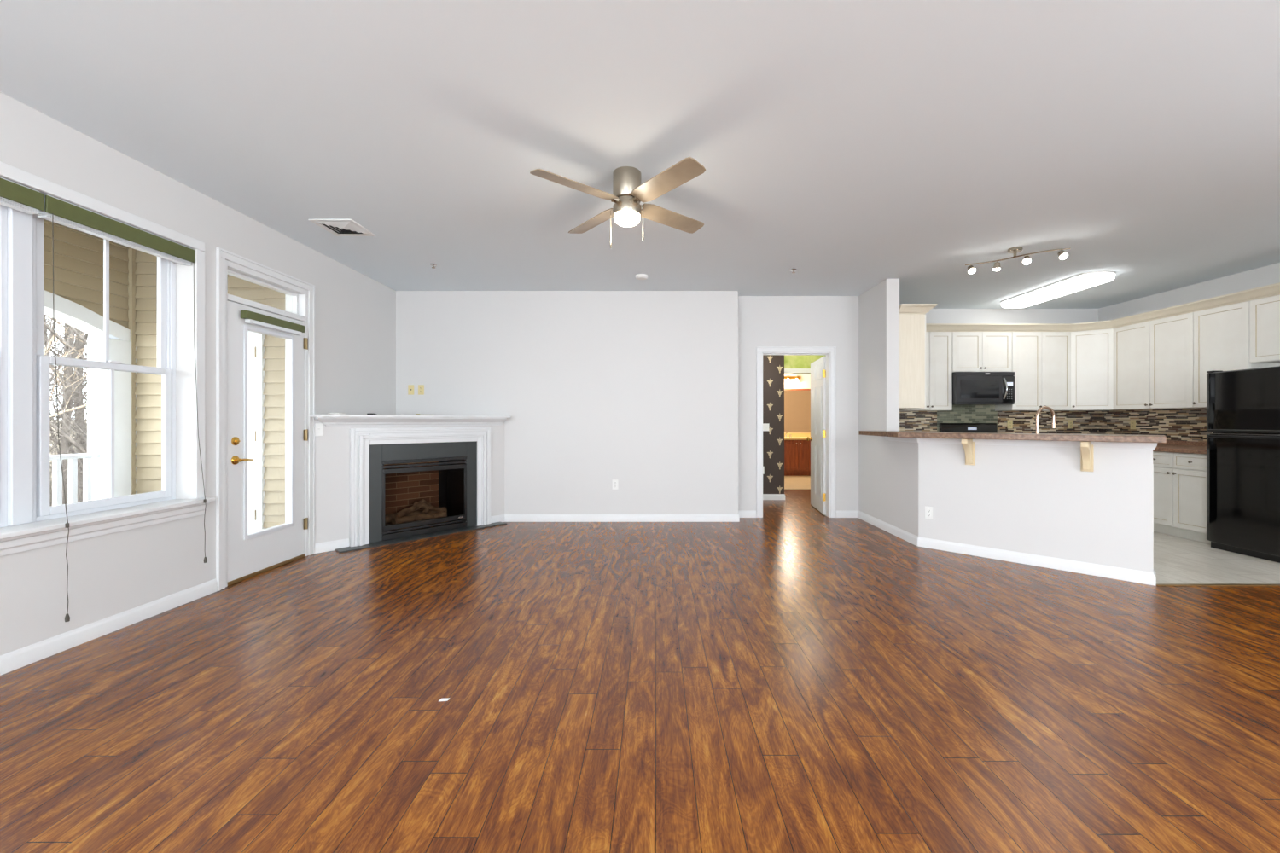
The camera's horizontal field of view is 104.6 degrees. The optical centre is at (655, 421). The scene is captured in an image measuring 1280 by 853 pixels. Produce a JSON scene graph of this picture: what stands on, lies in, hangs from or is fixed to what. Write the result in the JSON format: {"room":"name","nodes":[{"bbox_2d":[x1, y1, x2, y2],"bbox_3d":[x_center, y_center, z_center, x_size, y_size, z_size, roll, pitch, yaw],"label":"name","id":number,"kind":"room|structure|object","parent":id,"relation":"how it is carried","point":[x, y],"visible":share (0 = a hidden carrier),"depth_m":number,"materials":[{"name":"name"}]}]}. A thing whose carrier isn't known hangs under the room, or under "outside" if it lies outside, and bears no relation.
{"room":"empty living room","nodes":[
{"label":"empty living room","id":0,"kind":"room"},
{"bbox_2d":[43,219,129,328],"bbox_3d":[-5.070,-1.212,2.514,0.160,0.895,4.468,0,0,0],"label":"wall","id":1,"kind":"structure","parent":0,"point":[78,255],"depth_m":4.33,"materials":[{"name":"beige plastic"}]},
{"bbox_2d":[43,290,130,341],"bbox_3d":[-5.075,-0.975,2.500,0.190,0.490,4.440,0,0,0],"label":"trim","id":2,"kind":"structure","parent":1,"relation":"attached to","point":[71,313],"depth_m":4.32,"materials":[{"name":"wood"}]},
{"bbox_2d":[87,337,136,500],"bbox_3d":[-5.065,0.239,4.619,0.190,1.999,0.257,0,0,0],"label":"trim","id":3,"kind":"structure","parent":1,"relation":"attached to","point":[120,351],"depth_m":4.50,"materials":[{"name":"wood"}]},
{"bbox_2d":[0,92,395,656],"bbox_3d":[-3.170,-0.180,1.558,0.180,2.740,9.356,0,0,0],"label":"wall","id":4,"kind":"structure","parent":0,"point":[110,574],"depth_m":3.20,"materials":[{"name":"paint"}]},
{"bbox_2d":[0,204,7,527],"bbox_3d":[-3.220,-0.314,2.055,0.080,1.679,0.790,0,0,0],"label":"window","id":5,"kind":"structure","parent":4,"relation":"in","point":[3,210],"depth_m":2.44,"materials":[{"name":"plastic"}]},
{"bbox_2d":[7,207,33,525],"bbox_3d":[-3.223,-0.318,2.493,0.075,1.671,0.085,0,0,0],"label":"trim","id":6,"kind":"structure","parent":4,"relation":"attached to","point":[20,224],"depth_m":2.48,"materials":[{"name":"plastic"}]},
{"bbox_2d":[0,176,44,214],"bbox_3d":[-3.104,-1.095,2.080,0.061,0.115,0.820,0,0,0],"label":"window blind","id":7,"kind":"object","parent":4,"relation":"attached to","point":[14,195],"visible":1,"depth_m":2.40,"materials":[{"name":"fabric"}]},
{"bbox_2d":[0,161,204,498],"bbox_3d":[-3.074,-0.351,2.485,0.012,1.737,1.780,0,0,0],"label":"trim","id":8,"kind":"structure","parent":4,"relation":"attached to","point":[7,171],"depth_m":3.21,"materials":[{"name":"paint"}]},
{"bbox_2d":[33,214,175,522],"bbox_3d":[-3.220,-0.314,2.922,0.080,1.679,0.775,0,0,0],"label":"window","id":9,"kind":"structure","parent":4,"relation":"in","point":[165,368],"depth_m":2.91,"materials":[{"name":"plastic"}]},
{"bbox_2d":[37,194,207,622],"bbox_3d":[-3.059,-0.066,2.902,0.151,2.175,0.805,0,0,0],"label":"window blind","id":10,"kind":"object","parent":9,"relation":"attached to","point":[58,211],"visible":0.95,"depth_m":2.77,"materials":[{"name":"fabric"}]},
{"bbox_2d":[0,501,209,556],"bbox_3d":[-3.055,0.588,2.485,0.050,0.085,1.770,0,0,0],"label":"trim","id":11,"kind":"structure","parent":4,"relation":"attached to","point":[8,546],"depth_m":2.69,"materials":[{"name":"paint"}]},
{"bbox_2d":[0,497,215,540],"bbox_3d":[-3.106,0.531,2.485,0.192,0.027,1.810,0,0,0],"label":"window sill","id":12,"kind":"structure","parent":4,"relation":"attached to","point":[10,532],"depth_m":2.69,"materials":[{"name":"paint"}]},
{"bbox_2d":[0,578,217,675],"bbox_3d":[-3.073,1.146,0.233,0.014,0.088,6.465,0,0,0],"label":"baseboard","id":13,"kind":"structure","parent":4,"relation":"attached to","point":[22,657],"depth_m":2.72,"materials":[{"name":"paint"}]},
{"bbox_2d":[215,247,314,591],"bbox_3d":[-3.070,-0.016,3.960,0.021,2.412,0.984,0,0,0],"label":"trim","id":14,"kind":"structure","parent":4,"relation":"attached to","point":[222,254],"depth_m":3.52,"materials":[{"name":"paint"}]},
{"bbox_2d":[225,260,308,587],"bbox_3d":[-3.146,0.015,3.960,0.228,2.350,0.860,0,0,0],"label":"door","id":15,"kind":"structure","parent":4,"relation":"in","point":[247,555],"depth_m":3.88,"materials":[{"name":"paint"}]},
{"bbox_2d":[240,310,304,335],"bbox_3d":[-3.049,-0.782,3.970,0.047,0.085,0.610,0,0,0],"label":"door blind","id":16,"kind":"object","parent":15,"relation":"attached to","point":[251,317],"visible":1,"depth_m":3.91,"materials":[{"name":"fabric"}]},
{"bbox_2d":[314,423,323,436],"bbox_3d":[-3.043,0.075,4.478,0.016,0.115,0.070,0,0,42],"label":"light switch","id":17,"kind":"object","parent":4,"relation":"attached to","point":[318,427],"visible":1,"depth_m":4.48,"materials":[{"name":"white plastic"}]},
{"bbox_2d":[314,538,349,553],"bbox_3d":[-2.997,1.146,4.542,0.028,0.088,0.321,0,0,42],"label":"baseboard","id":18,"kind":"structure","parent":4,"relation":"attached to","point":[332,545],"depth_m":4.54,"materials":[{"name":"paint"}]},
{"bbox_2d":[134,249,285,529],"bbox_3d":[-4.205,-0.235,4.810,1.890,3.050,0.180,0,0,0],"label":"wall","id":19,"kind":"structure","parent":0,"point":[148,476],"depth_m":4.73,"materials":[{"name":"beige plastic"}]},
{"bbox_2d":[128,247,135,494],"bbox_3d":[-4.982,-0.210,4.713,0.035,2.900,0.035,0,0,0],"label":"trim","id":20,"kind":"structure","parent":19,"relation":"attached to","point":[131,253],"depth_m":4.70,"materials":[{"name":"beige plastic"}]},
{"bbox_2d":[247,331,265,533],"bbox_3d":[-4.200,0.152,4.723,0.920,2.165,0.051,0,0,0],"label":"trim","id":21,"kind":"structure","parent":19,"relation":"in","point":[255,340],"depth_m":4.71,"materials":[{"name":"white"}]},
{"bbox_2d":[395,290,738,514],"bbox_3d":[-1.048,-0.180,6.056,4.063,2.740,0.360,0,0,0],"label":"wall","id":22,"kind":"structure","parent":0,"point":[637,389],"depth_m":5.88,"materials":[{"name":"paint"}]},
{"bbox_2d":[407,384,413,395],"bbox_3d":[-2.898,-0.375,5.867,0.070,0.115,0.018,0,0,0],"label":"cable plate","id":23,"kind":"object","parent":22,"relation":"attached to","point":[410,387],"visible":1,"depth_m":5.87,"materials":[{"name":"plastic"}]},
{"bbox_2d":[418,384,424,395],"bbox_3d":[-2.780,-0.375,5.871,0.070,0.115,0.010,0,0,0],"label":"outlet","id":24,"kind":"object","parent":22,"relation":"attached to","point":[421,387],"visible":1,"depth_m":5.87,"materials":[{"name":"plastic"}]},
{"bbox_2d":[612,479,617,489],"bbox_3d":[-0.476,0.750,5.871,0.070,0.115,0.010,0,0,0],"label":"outlet","id":25,"kind":"object","parent":22,"relation":"attached to","point":[614,481],"visible":1,"depth_m":5.87,"materials":[{"name":"white plastic"}]},
{"bbox_2d":[491,511,756,523],"bbox_3d":[-0.336,1.146,5.928,3.175,0.088,0.254,0,0,-3],"label":"baseboard","id":26,"kind":"structure","parent":22,"relation":"attached to","point":[503,518],"depth_m":5.86,"materials":[{"name":"paint"}]},
{"bbox_2d":[0,476,1279,852],"bbox_3d":[1.480,1.248,4.240,9.520,0.124,14.720,0,0,0],"label":"floor","id":27,"kind":"structure","parent":0,"point":[794,678],"depth_m":2.08,"materials":[{"name":"brown wood"}]},
{"bbox_2d":[309,414,511,552],"bbox_3d":[-2.420,0.564,5.155,1.453,1.251,1.563,0,0,0],"label":"fireplace","id":28,"kind":"object","parent":27,"relation":"on","point":[381,480],"visible":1,"depth_m":5.09,"materials":[{"name":"paint"}]},
{"bbox_2d":[309,414,511,418],"bbox_3d":[-2.386,-0.051,5.124,1.386,0.022,1.503,0,0,0],"label":"mantel shelf","id":29,"kind":"object","parent":28,"relation":"attached to","point":[311,416],"depth_m":4.83,"materials":[{"name":"paint"}]},
{"bbox_2d":[784,433,810,476],"bbox_3d":[3.300,0.730,11.043,2.790,0.920,0.610,0,0,0],"label":"vanity cabinet","id":30,"kind":"object","parent":27,"relation":"on","point":[797,449],"visible":0.23,"depth_m":10.76,"materials":[{"name":"brown wood"}]},
{"bbox_2d":[939,423,996,432],"bbox_3d":[4.275,0.605,6.445,0.760,1.163,0.691,0,0,0],"label":"range","id":31,"kind":"object","parent":27,"relation":"on","point":[945,427],"visible":0.05,"depth_m":6.74,"materials":[{"name":"black metal"}]},
{"bbox_2d":[1152,459,1153,569],"bbox_3d":[3.689,0.753,4.201,0.760,0.866,0.636,0,0,45],"label":"base cabinet","id":32,"kind":"object","parent":27,"relation":"on","point":[1153,460],"visible":0.02,"depth_m":3.71,"materials":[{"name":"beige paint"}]},
{"bbox_3d":[3.404,0.295,5.256,1.504,0.039,3.106,0,0,0],"label":"countertop","id":33,"kind":"structure","parent":32,"relation":"on","visible":0},
{"bbox_2d":[1035,406,1056,433],"bbox_3d":[3.329,0.073,4.237,0.203,0.405,0.098,0,0,-27],"label":"kitchen faucet","id":34,"kind":"object","parent":33,"relation":"on","point":[1053,415],"visible":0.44,"depth_m":4.23,"materials":[{"name":"silver metal"}]},
{"bbox_2d":[1152,451,1210,544],"bbox_3d":[5.677,0.753,5.062,0.826,0.866,0.715,0,0,0],"label":"base cabinet","id":35,"kind":"object","parent":27,"relation":"on","point":[1179,479],"visible":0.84,"depth_m":4.99,"materials":[{"name":"beige paint"}]},
{"bbox_2d":[1205,366,1279,563],"bbox_3d":[5.605,0.356,4.310,0.870,1.660,0.760,0,0,0],"label":"refrigerator","id":36,"kind":"object","parent":27,"relation":"on","point":[1243,405],"visible":1,"depth_m":4.36,"materials":[{"name":"black metal"}]},
{"bbox_2d":[0,0,1279,308],"bbox_3d":[1.480,-1.610,4.240,9.520,0.120,14.720,0,0,0],"label":"ceiling","id":37,"kind":"structure","parent":0,"point":[852,146],"depth_m":2.56,"materials":[{"name":"paint"}]},
{"bbox_2d":[308,219,375,236],"bbox_3d":[-2.490,-1.542,3.950,0.330,0.015,0.330,0,0,0],"label":"ceiling vent","id":38,"kind":"object","parent":37,"relation":"in","point":[336,227],"visible":1,"depth_m":3.93,"materials":[{"name":"metal"}]},
{"bbox_2d":[529,157,705,248],"bbox_3d":[-0.176,-1.310,3.090,0.967,0.480,0.967,0,0,5],"label":"ceiling fan","id":39,"kind":"object","parent":37,"relation":"hanging from","point":[628,192],"visible":1,"depth_m":3.01,"materials":[{"name":"silver metal"}]},
{"bbox_2d":[613,210,640,226],"bbox_3d":[-0.176,-1.255,3.090,0.166,0.056,0.166,0,0,0],"label":"diffuser","id":40,"kind":"object","parent":39,"relation":"attached to","point":[625,218],"depth_m":3.04,"materials":[{"name":"white"}]},
{"bbox_2d":[635,273,647,279],"bbox_3d":[-0.145,-1.532,5.260,0.130,0.036,0.130,0,0,0],"label":"smoke detector","id":41,"kind":"object","parent":37,"relation":"attached to","point":[639,276],"visible":1,"depth_m":5.22,"materials":[{"name":"white plastic"}]},
{"bbox_2d":[965,246,1070,273],"bbox_3d":[3.225,-1.467,4.438,0.763,0.166,0.117,0,0,40],"label":"track light","id":42,"kind":"object","parent":37,"relation":"attached to","point":[1062,255],"visible":1,"depth_m":4.41,"materials":[{"name":"silver metal"}]},
{"bbox_2d":[1000,270,1115,308],"bbox_3d":[4.630,-1.508,5.780,0.360,0.085,1.380,0,0,0],"label":"fluorescent ceiling light","id":43,"kind":"object","parent":37,"relation":"attached to","point":[1086,280],"visible":1,"depth_m":5.54,"materials":[{"name":"white plastic"}]},
{"bbox_2d":[762,355,784,494],"bbox_3d":[1.077,-0.045,8.063,1.753,3.010,1.133,0,0,0],"label":"wall","id":44,"kind":"structure","parent":0,"point":[773,366],"depth_m":7.50,"materials":[{"name":"brown paper"}]},
{"bbox_2d":[762,494,785,500],"bbox_3d":[1.083,1.146,8.043,1.767,0.088,1.114,0,0,0],"label":"baseboard","id":45,"kind":"structure","parent":44,"relation":"attached to","point":[765,497],"depth_m":7.49,"materials":[{"name":"paint"}]},
{"bbox_2d":[784,373,810,433],"bbox_3d":[3.300,-0.180,11.410,3.000,2.740,0.120,0,0,0],"label":"wall","id":46,"kind":"structure","parent":0,"point":[805,381],"depth_m":11.35,"materials":[{"name":"paint"}]},
{"bbox_2d":[784,376,800,383],"bbox_3d":[2.910,-0.948,11.264,0.840,0.165,0.168,0,0,0],"label":"vanity light","id":47,"kind":"object","parent":46,"relation":"attached to","point":[788,381],"visible":0.47,"depth_m":11.29,"materials":[{"name":"glass"}]},
{"bbox_2d":[784,389,810,431],"bbox_3d":[3.300,-0.253,11.336,2.440,0.985,0.023,0,0,0],"label":"bathroom mirror","id":48,"kind":"object","parent":46,"relation":"attached to","point":[797,402],"visible":0.29,"depth_m":11.34,"materials":[{"name":"orange mirror"}]},
{"bbox_2d":[738,296,858,517],"bbox_3d":[1.746,-0.180,6.176,1.527,2.740,0.120,0,0,0],"label":"wall","id":49,"kind":"structure","parent":0,"point":[763,321],"depth_m":6.12,"materials":[{"name":"paint"}]},
{"bbox_2d":[756,346,836,517],"bbox_3d":[1.738,0.165,6.176,0.855,2.050,0.120,0,0,0],"label":"door frame","id":50,"kind":"structure","parent":49,"relation":"in","point":[827,354],"depth_m":6.13,"materials":[{"name":"paint"}]},
{"bbox_2d":[806,356,826,514],"bbox_3d":[2.184,0.178,6.637,0.163,2.000,0.812,0,0,6],"label":"door","id":51,"kind":"structure","parent":49,"relation":"in","point":[817,439],"depth_m":6.52,"materials":[{"name":"paint"}]},
{"bbox_2d":[784,355,826,368],"bbox_3d":[3.000,-0.180,8.690,3.600,2.740,0.120,0,0,0],"label":"wall","id":52,"kind":"structure","parent":0,"point":[790,362],"depth_m":8.63,"materials":[{"name":"green paint"}]},
{"bbox_2d":[784,368,810,373],"bbox_3d":[2.425,0.135,8.620,0.950,2.110,0.020,0,0,0],"label":"trim","id":53,"kind":"structure","parent":52,"relation":"attached to","point":[786,370],"depth_m":8.61,"materials":[{"name":"paint"}]},
{"bbox_2d":[858,279,899,523],"bbox_3d":[2.580,-0.180,6.152,0.140,2.740,1.556,0,0,0],"label":"wall partition","id":54,"kind":"structure","parent":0,"point":[878,306],"depth_m":5.59,"materials":[{"name":"paint"}]},
{"bbox_2d":[899,314,925,409],"bbox_3d":[2.824,-0.658,5.950,0.344,1.027,1.060,0,0,0],"label":"upper cabinet","id":55,"kind":"object","parent":54,"relation":"attached to","point":[912,328],"visible":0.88,"depth_m":5.42,"materials":[{"name":"beige paint"}]},
{"bbox_2d":[899,282,1279,331],"bbox_3d":[4.218,-1.220,5.205,3.125,0.093,2.570,0,0,0],"label":"crown molding","id":56,"kind":"structure","parent":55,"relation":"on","point":[1273,289],"depth_m":5.85,"materials":[{"name":"paint"}]},
{"bbox_2d":[899,308,1098,331],"bbox_3d":[4.445,-0.180,6.870,3.590,2.740,0.120,0,0,0],"label":"wall","id":57,"kind":"structure","parent":0,"point":[934,316],"depth_m":6.81,"materials":[{"name":"paint"}]},
{"bbox_2d":[899,331,952,411],"bbox_3d":[3.585,-0.658,6.626,0.592,1.027,0.364,0,0,0],"label":"upper cabinet","id":58,"kind":"object","parent":57,"relation":"attached to","point":[939,345],"visible":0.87,"depth_m":6.47,"materials":[{"name":"beige paint"}]},
{"bbox_2d":[936,405,997,432],"bbox_3d":[4.285,0.030,6.804,0.830,0.520,0.009,0,0,0],"label":"backsplash","id":59,"kind":"structure","parent":57,"relation":"attached to","point":[959,414],"depth_m":6.80,"materials":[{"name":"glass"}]},
{"bbox_2d":[952,331,1012,372],"bbox_3d":[4.274,-0.909,6.626,0.779,0.526,0.364,0,0,0],"label":"upper cabinet","id":60,"kind":"object","parent":57,"relation":"attached to","point":[972,352],"visible":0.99,"depth_m":6.47,"materials":[{"name":"beige paint"}]},
{"bbox_2d":[952,372,1014,405],"bbox_3d":[4.269,-0.431,6.569,0.763,0.418,0.457,0,0,0],"label":"microwave","id":61,"kind":"object","parent":60,"relation":"attached to","point":[968,388],"visible":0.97,"depth_m":6.40,"materials":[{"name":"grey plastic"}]},
{"bbox_2d":[994,331,1070,411],"bbox_3d":[5.054,-0.658,6.626,0.772,1.027,0.364,0,0,0],"label":"upper cabinet","id":62,"kind":"object","parent":57,"relation":"attached to","point":[1041,361],"visible":0.68,"depth_m":6.47,"materials":[{"name":"beige paint"}]},
{"bbox_2d":[899,408,1212,442],"bbox_3d":[4.372,0.066,5.755,3.441,0.418,2.109,0,0,0],"label":"backsplash","id":63,"kind":"structure","parent":57,"relation":"attached to","point":[1184,424],"depth_m":6.73,"materials":[{"name":"tile"}]},
{"bbox_2d":[1067,420,1073,428],"bbox_3d":[5.700,0.040,6.795,0.070,0.115,0.010,0,0,0],"label":"outlet","id":64,"kind":"object","parent":63,"relation":"attached to","point":[1070,423],"visible":1,"depth_m":6.79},
{"bbox_2d":[1130,419,1135,429],"bbox_3d":[6.079,0.040,6.300,0.010,0.115,0.070,0,0,0],"label":"outlet","id":65,"kind":"object","parent":63,"relation":"attached to","point":[1132,421],"visible":1,"depth_m":6.29,"materials":[{"name":"plastic"}]},
{"bbox_2d":[1055,328,1114,411],"bbox_3d":[5.762,-0.658,6.517,0.661,1.027,0.583,0,0,0],"label":"upper cabinet","id":66,"kind":"object","parent":57,"relation":"attached to","point":[1091,351],"visible":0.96,"depth_m":6.35,"materials":[{"name":"beige paint"}]},
{"bbox_2d":[886,440,1152,572],"bbox_3d":[2.975,0.670,4.429,0.470,1.040,2.093,0,0,-33],"label":"wall","id":67,"kind":"structure","parent":0,"point":[1032,500],"depth_m":4.11,"materials":[{"name":"paint"}]},
{"bbox_2d":[925,506,933,519],"bbox_3d":[2.571,0.860,4.652,0.010,0.115,0.070,0,0,-45],"label":"outlet","id":68,"kind":"object","parent":67,"relation":"attached to","point":[928,510],"visible":1,"depth_m":4.65,"materials":[{"name":"white plastic"}]},
{"bbox_2d":[961,438,975,465],"bbox_3d":[2.741,0.271,4.349,0.193,0.238,0.076,0,0,-45],"label":"corbel","id":69,"kind":"object","parent":67,"relation":"attached to","point":[968,445],"visible":0.83,"depth_m":4.36,"materials":[{"name":"brown wood"}]},
{"bbox_2d":[836,511,1155,586],"bbox_3d":[2.816,1.146,4.793,0.642,0.088,2.890,0,0,-27],"label":"baseboard","id":70,"kind":"structure","parent":67,"relation":"attached to","point":[1140,577],"depth_m":4.18,"materials":[{"name":"paint"}]},
{"bbox_2d":[859,430,1166,443],"bbox_3d":[2.877,0.126,4.441,0.832,0.046,2.444,0,0,-34],"label":"countertop","id":71,"kind":"structure","parent":67,"relation":"on","point":[1049,437],"depth_m":3.96,"materials":[{"name":"laminate"}]},
{"bbox_2d":[884,436,1157,449],"bbox_3d":[2.962,0.177,4.402,0.408,0.055,2.126,0,0,-36],"label":"trim","id":72,"kind":"structure","parent":67,"relation":"attached to","point":[958,441],"depth_m":4.08,"materials":[{"name":"paint"}]},
{"bbox_2d":[1080,441,1093,471],"bbox_3d":[3.296,0.271,3.789,0.193,0.238,0.076,0,0,-45],"label":"corbel","id":73,"kind":"object","parent":67,"relation":"attached to","point":[1086,449],"visible":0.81,"depth_m":3.81,"materials":[{"name":"brown wood"}]},
{"bbox_2d":[1155,583,1279,586],"bbox_3d":[4.860,1.187,3.590,2.460,0.007,0.030,0,0,0],"label":"trim","id":74,"kind":"structure","parent":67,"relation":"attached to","point":[1157,584],"depth_m":3.58,"materials":[{"name":"wood"}]},
{"bbox_2d":[1098,262,1279,442],"bbox_3d":[6.167,-0.180,1.905,0.146,2.740,9.810,0,0,0],"label":"wall","id":75,"kind":"structure","parent":0,"point":[1269,275],"depth_m":5.56,"materials":[{"name":"paint"}]},
{"bbox_2d":[1113,312,1206,410],"bbox_3d":[5.913,-0.658,5.770,0.358,1.027,0.930,0,0,0],"label":"upper cabinet","id":76,"kind":"object","parent":75,"relation":"attached to","point":[1154,360],"visible":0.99,"depth_m":5.71,"materials":[{"name":"beige paint"}]},
{"bbox_2d":[1157,440,1206,446],"bbox_3d":[5.384,0.250,5.755,1.418,0.050,2.109,0,0,0],"label":"countertop","id":77,"kind":"structure","parent":75,"relation":"attached to","point":[1168,442],"depth_m":5.67,"materials":[{"name":"brown laminate"}]},
{"bbox_2d":[1192,301,1279,407],"bbox_3d":[5.913,-0.658,5.054,0.358,1.027,0.498,0,0,0],"label":"upper cabinet","id":78,"kind":"object","parent":75,"relation":"attached to","point":[1221,334],"visible":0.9,"depth_m":5.04,"materials":[{"name":"beige paint"}]},
{"bbox_2d":[1249,295,1279,363],"bbox_3d":[5.913,-0.868,4.363,0.358,0.609,0.880,0,0,0],"label":"upper cabinet","id":79,"kind":"object","parent":75,"relation":"attached to","point":[1264,313],"visible":1,"depth_m":4.68,"materials":[{"name":"beige paint"}]},
{"bbox_3d":[-4.205,1.340,1.000,1.890,0.200,7.800,0,0,0],"label":"floor","id":80,"kind":"structure","parent":0,"visible":0},
{"bbox_2d":[49,453,99,506],"bbox_3d":[-5.070,0.718,2.500,0.070,0.865,3.980,0,0,0],"label":"balcony railing","id":81,"kind":"object","parent":80,"relation":"on","point":[87,457],"visible":0.34,"depth_m":4.29,"materials":[{"name":"wood"}]},
{"label":"outside","id":82,"kind":"structure","parent":0,"visible":0},
{"bbox_2d":[49,419,87,494],"bbox_3d":[-37.750,2.227,25.000,64.500,5.328,100.000,0,0,0],"label":"ground","id":83,"kind":"structure","parent":82,"point":[59,420],"depth_m":43.55,"materials":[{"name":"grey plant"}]},
{"bbox_2d":[43,315,87,506],"bbox_3d":[-11.075,-0.720,9.040,6.576,10.759,5.666,0,0,-36],"label":"bare tree","id":84,"kind":"object","parent":83,"relation":"on","point":[65,446],"visible":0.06,"depth_m":9.02,"materials":[{"name":"grey plant"}]},
{"bbox_2d":[43,317,87,469],"bbox_3d":[-9.319,-1.811,9.168,7.838,12.825,6.754,0,0,-35],"label":"bare tree","id":85,"kind":"object","parent":83,"relation":"on","point":[44,323],"visible":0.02,"depth_m":7.70,"materials":[{"name":"grey plant"}]},
{"bbox_2d":[43,316,87,417],"bbox_3d":[-10.211,-2.756,8.167,3.682,14.773,4.811,0,0,-37],"label":"bare tree","id":86,"kind":"object","parent":83,"relation":"on","point":[62,322],"visible":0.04,"depth_m":8.69,"materials":[{"name":"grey plant"}]},
{"bbox_2d":[43,316,87,501],"bbox_3d":[-10.513,-0.408,8.150,4.118,10.093,3.958,0,0,23],"label":"bare tree","id":87,"kind":"object","parent":83,"relation":"on","point":[48,321],"visible":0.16,"depth_m":8.65,"materials":[{"name":"grey plant"}]},
{"bbox_2d":[43,315,87,498],"bbox_3d":[-12.604,-0.128,11.048,3.943,9.666,3.790,0,0,43],"label":"bare tree","id":88,"kind":"object","parent":83,"relation":"on","point":[44,316],"visible":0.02,"depth_m":10.71,"materials":[{"name":"grey plant"}]},
{"bbox_2d":[43,314,87,448],"bbox_3d":[-14.967,-2.320,13.055,4.718,14.192,6.113,0,0,39],"label":"bare tree","id":89,"kind":"object","parent":83,"relation":"on","point":[44,315],"visible":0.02,"depth_m":12.46,"materials":[{"name":"grey plant"}]},
{"bbox_2d":[43,329,87,479],"bbox_3d":[-13.866,-1.982,13.438,4.469,13.441,5.790,0,0,-34],"label":"bare tree","id":90,"kind":"object","parent":83,"relation":"on","point":[43,329],"visible":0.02,"depth_m":11.94,"materials":[{"name":"grey plant"}]},
{"bbox_2d":[43,319,87,493],"bbox_3d":[-20.093,-1.261,15.870,4.749,12.111,4.941,0,0,6],"label":"bare tree","id":91,"kind":"object","parent":83,"relation":"on","point":[50,319],"visible":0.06,"depth_m":15.92,"materials":[{"name":"grey plant"}]},
{"bbox_2d":[43,318,87,445],"bbox_3d":[-23.198,-1.756,19.472,7.618,12.464,6.564,0,0,7],"label":"bare tree","id":92,"kind":"object","parent":83,"relation":"on","point":[49,318],"visible":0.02,"depth_m":18.99,"materials":[{"name":"grey plant"}]},
{"bbox_2d":[44,337,86,465],"bbox_3d":[-17.734,-1.785,12.906,5.991,13.250,6.035,0,0,-30],"label":"bare tree","id":93,"kind":"object","parent":83,"relation":"on","point":[44,338],"visible":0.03,"depth_m":13.92,"materials":[{"name":"grey plant"}]},
{"bbox_2d":[44,320,87,475],"bbox_3d":[-12.969,-1.695,8.582,5.828,12.796,5.786,0,0,41],"label":"bare tree","id":94,"kind":"object","parent":83,"relation":"on","point":[61,439],"visible":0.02,"depth_m":9.15,"materials":[{"name":"grey plant"}]},
{"bbox_2d":[49,436,82,506],"bbox_3d":[-19.308,2.398,18.123,33.378,4.914,21.597,0,0,40],"label":"undergrowth","id":95,"kind":"object","parent":83,"relation":"on","point":[71,437],"visible":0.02,"depth_m":20.61,"materials":[{"name":"plant"}]},
{"bbox_2d":[46,344,87,502],"bbox_3d":[-12.548,-2.806,11.376,6.768,14.967,6.817,0,0,21],"label":"bare tree","id":96,"kind":"object","parent":83,"relation":"on","point":[62,407],"visible":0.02,"depth_m":9.44,"materials":[{"name":"grey plant"}]},
{"bbox_2d":[43,316,92,404],"bbox_3d":[-10.598,-2.412,12.274,7.433,14.114,8.626,0,0,-29],"label":"bare tree","id":97,"kind":"object","parent":83,"relation":"on","point":[43,317],"visible":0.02,"depth_m":10.78,"materials":[{"name":"grey plant"}]},
{"bbox_2d":[47,322,88,502],"bbox_3d":[-14.009,-3.376,11.248,7.413,16.276,7.360,0,0,-30],"label":"bare tree","id":98,"kind":"object","parent":83,"relation":"on","point":[82,333],"visible":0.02,"depth_m":12.31,"materials":[{"name":"grey plant"}]},
{"bbox_2d":[49,378,87,500],"bbox_3d":[-11.041,-2.932,11.244,6.899,15.146,6.849,0,0,-27],"label":"bare tree","id":99,"kind":"object","parent":83,"relation":"on","point":[52,439],"visible":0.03,"depth_m":9.46,"materials":[{"name":"grey plant"}]},
{"bbox_2d":[43,319,93,454],"bbox_3d":[-17.584,-1.178,14.383,4.008,12.056,5.193,0,0,11],"label":"bare tree","id":100,"kind":"object","parent":83,"relation":"on","point":[50,337],"visible":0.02,"depth_m":14.33,"materials":[{"name":"grey plant"}]},
{"bbox_2d":[49,330,87,484],"bbox_3d":[-15.961,-2.345,11.070,5.606,14.298,5.833,0,0,32],"label":"bare tree","id":101,"kind":"object","parent":83,"relation":"on","point":[55,330],"visible":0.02,"depth_m":11.49,"materials":[{"name":"grey plant"}]},
{"bbox_2d":[49,348,87,501],"bbox_3d":[-19.103,-0.101,15.660,3.882,9.902,4.040,0,0,-24],"label":"bare tree","id":102,"kind":"object","parent":83,"relation":"on","point":[85,348],"visible":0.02,"depth_m":15.85,"materials":[{"name":"grey plant"}]},
{"bbox_2d":[49,409,87,473],"bbox_3d":[-12.087,-0.220,12.243,5.171,9.819,6.001,0,0,-15],"label":"bare tree","id":103,"kind":"object","parent":83,"relation":"on","point":[61,410],"visible":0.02,"depth_m":11.57,"materials":[{"name":"grey plant"}]},
{"bbox_2d":[43,323,96,488],"bbox_3d":[-8.518,-1.715,8.097,5.712,12.632,5.754,0,0,-1],"label":"bare tree","id":104,"kind":"object","parent":83,"relation":"on","point":[78,446],"visible":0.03,"depth_m":8.04,"materials":[{"name":"grey plant"}]},
{"bbox_3d":[5.677,0.753,5.792,0.826,0.866,0.735,0,0,0],"label":"base cabinet","id":105,"kind":"object","parent":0,"visible":0},
{"bbox_2d":[1152,444,1206,454],"bbox_3d":[5.384,0.295,5.755,1.418,0.039,2.109,0,0,0],"label":"countertop","id":106,"kind":"structure","parent":105,"relation":"on","point":[1165,448],"depth_m":5.08,"materials":[{"name":"brown laminate"}]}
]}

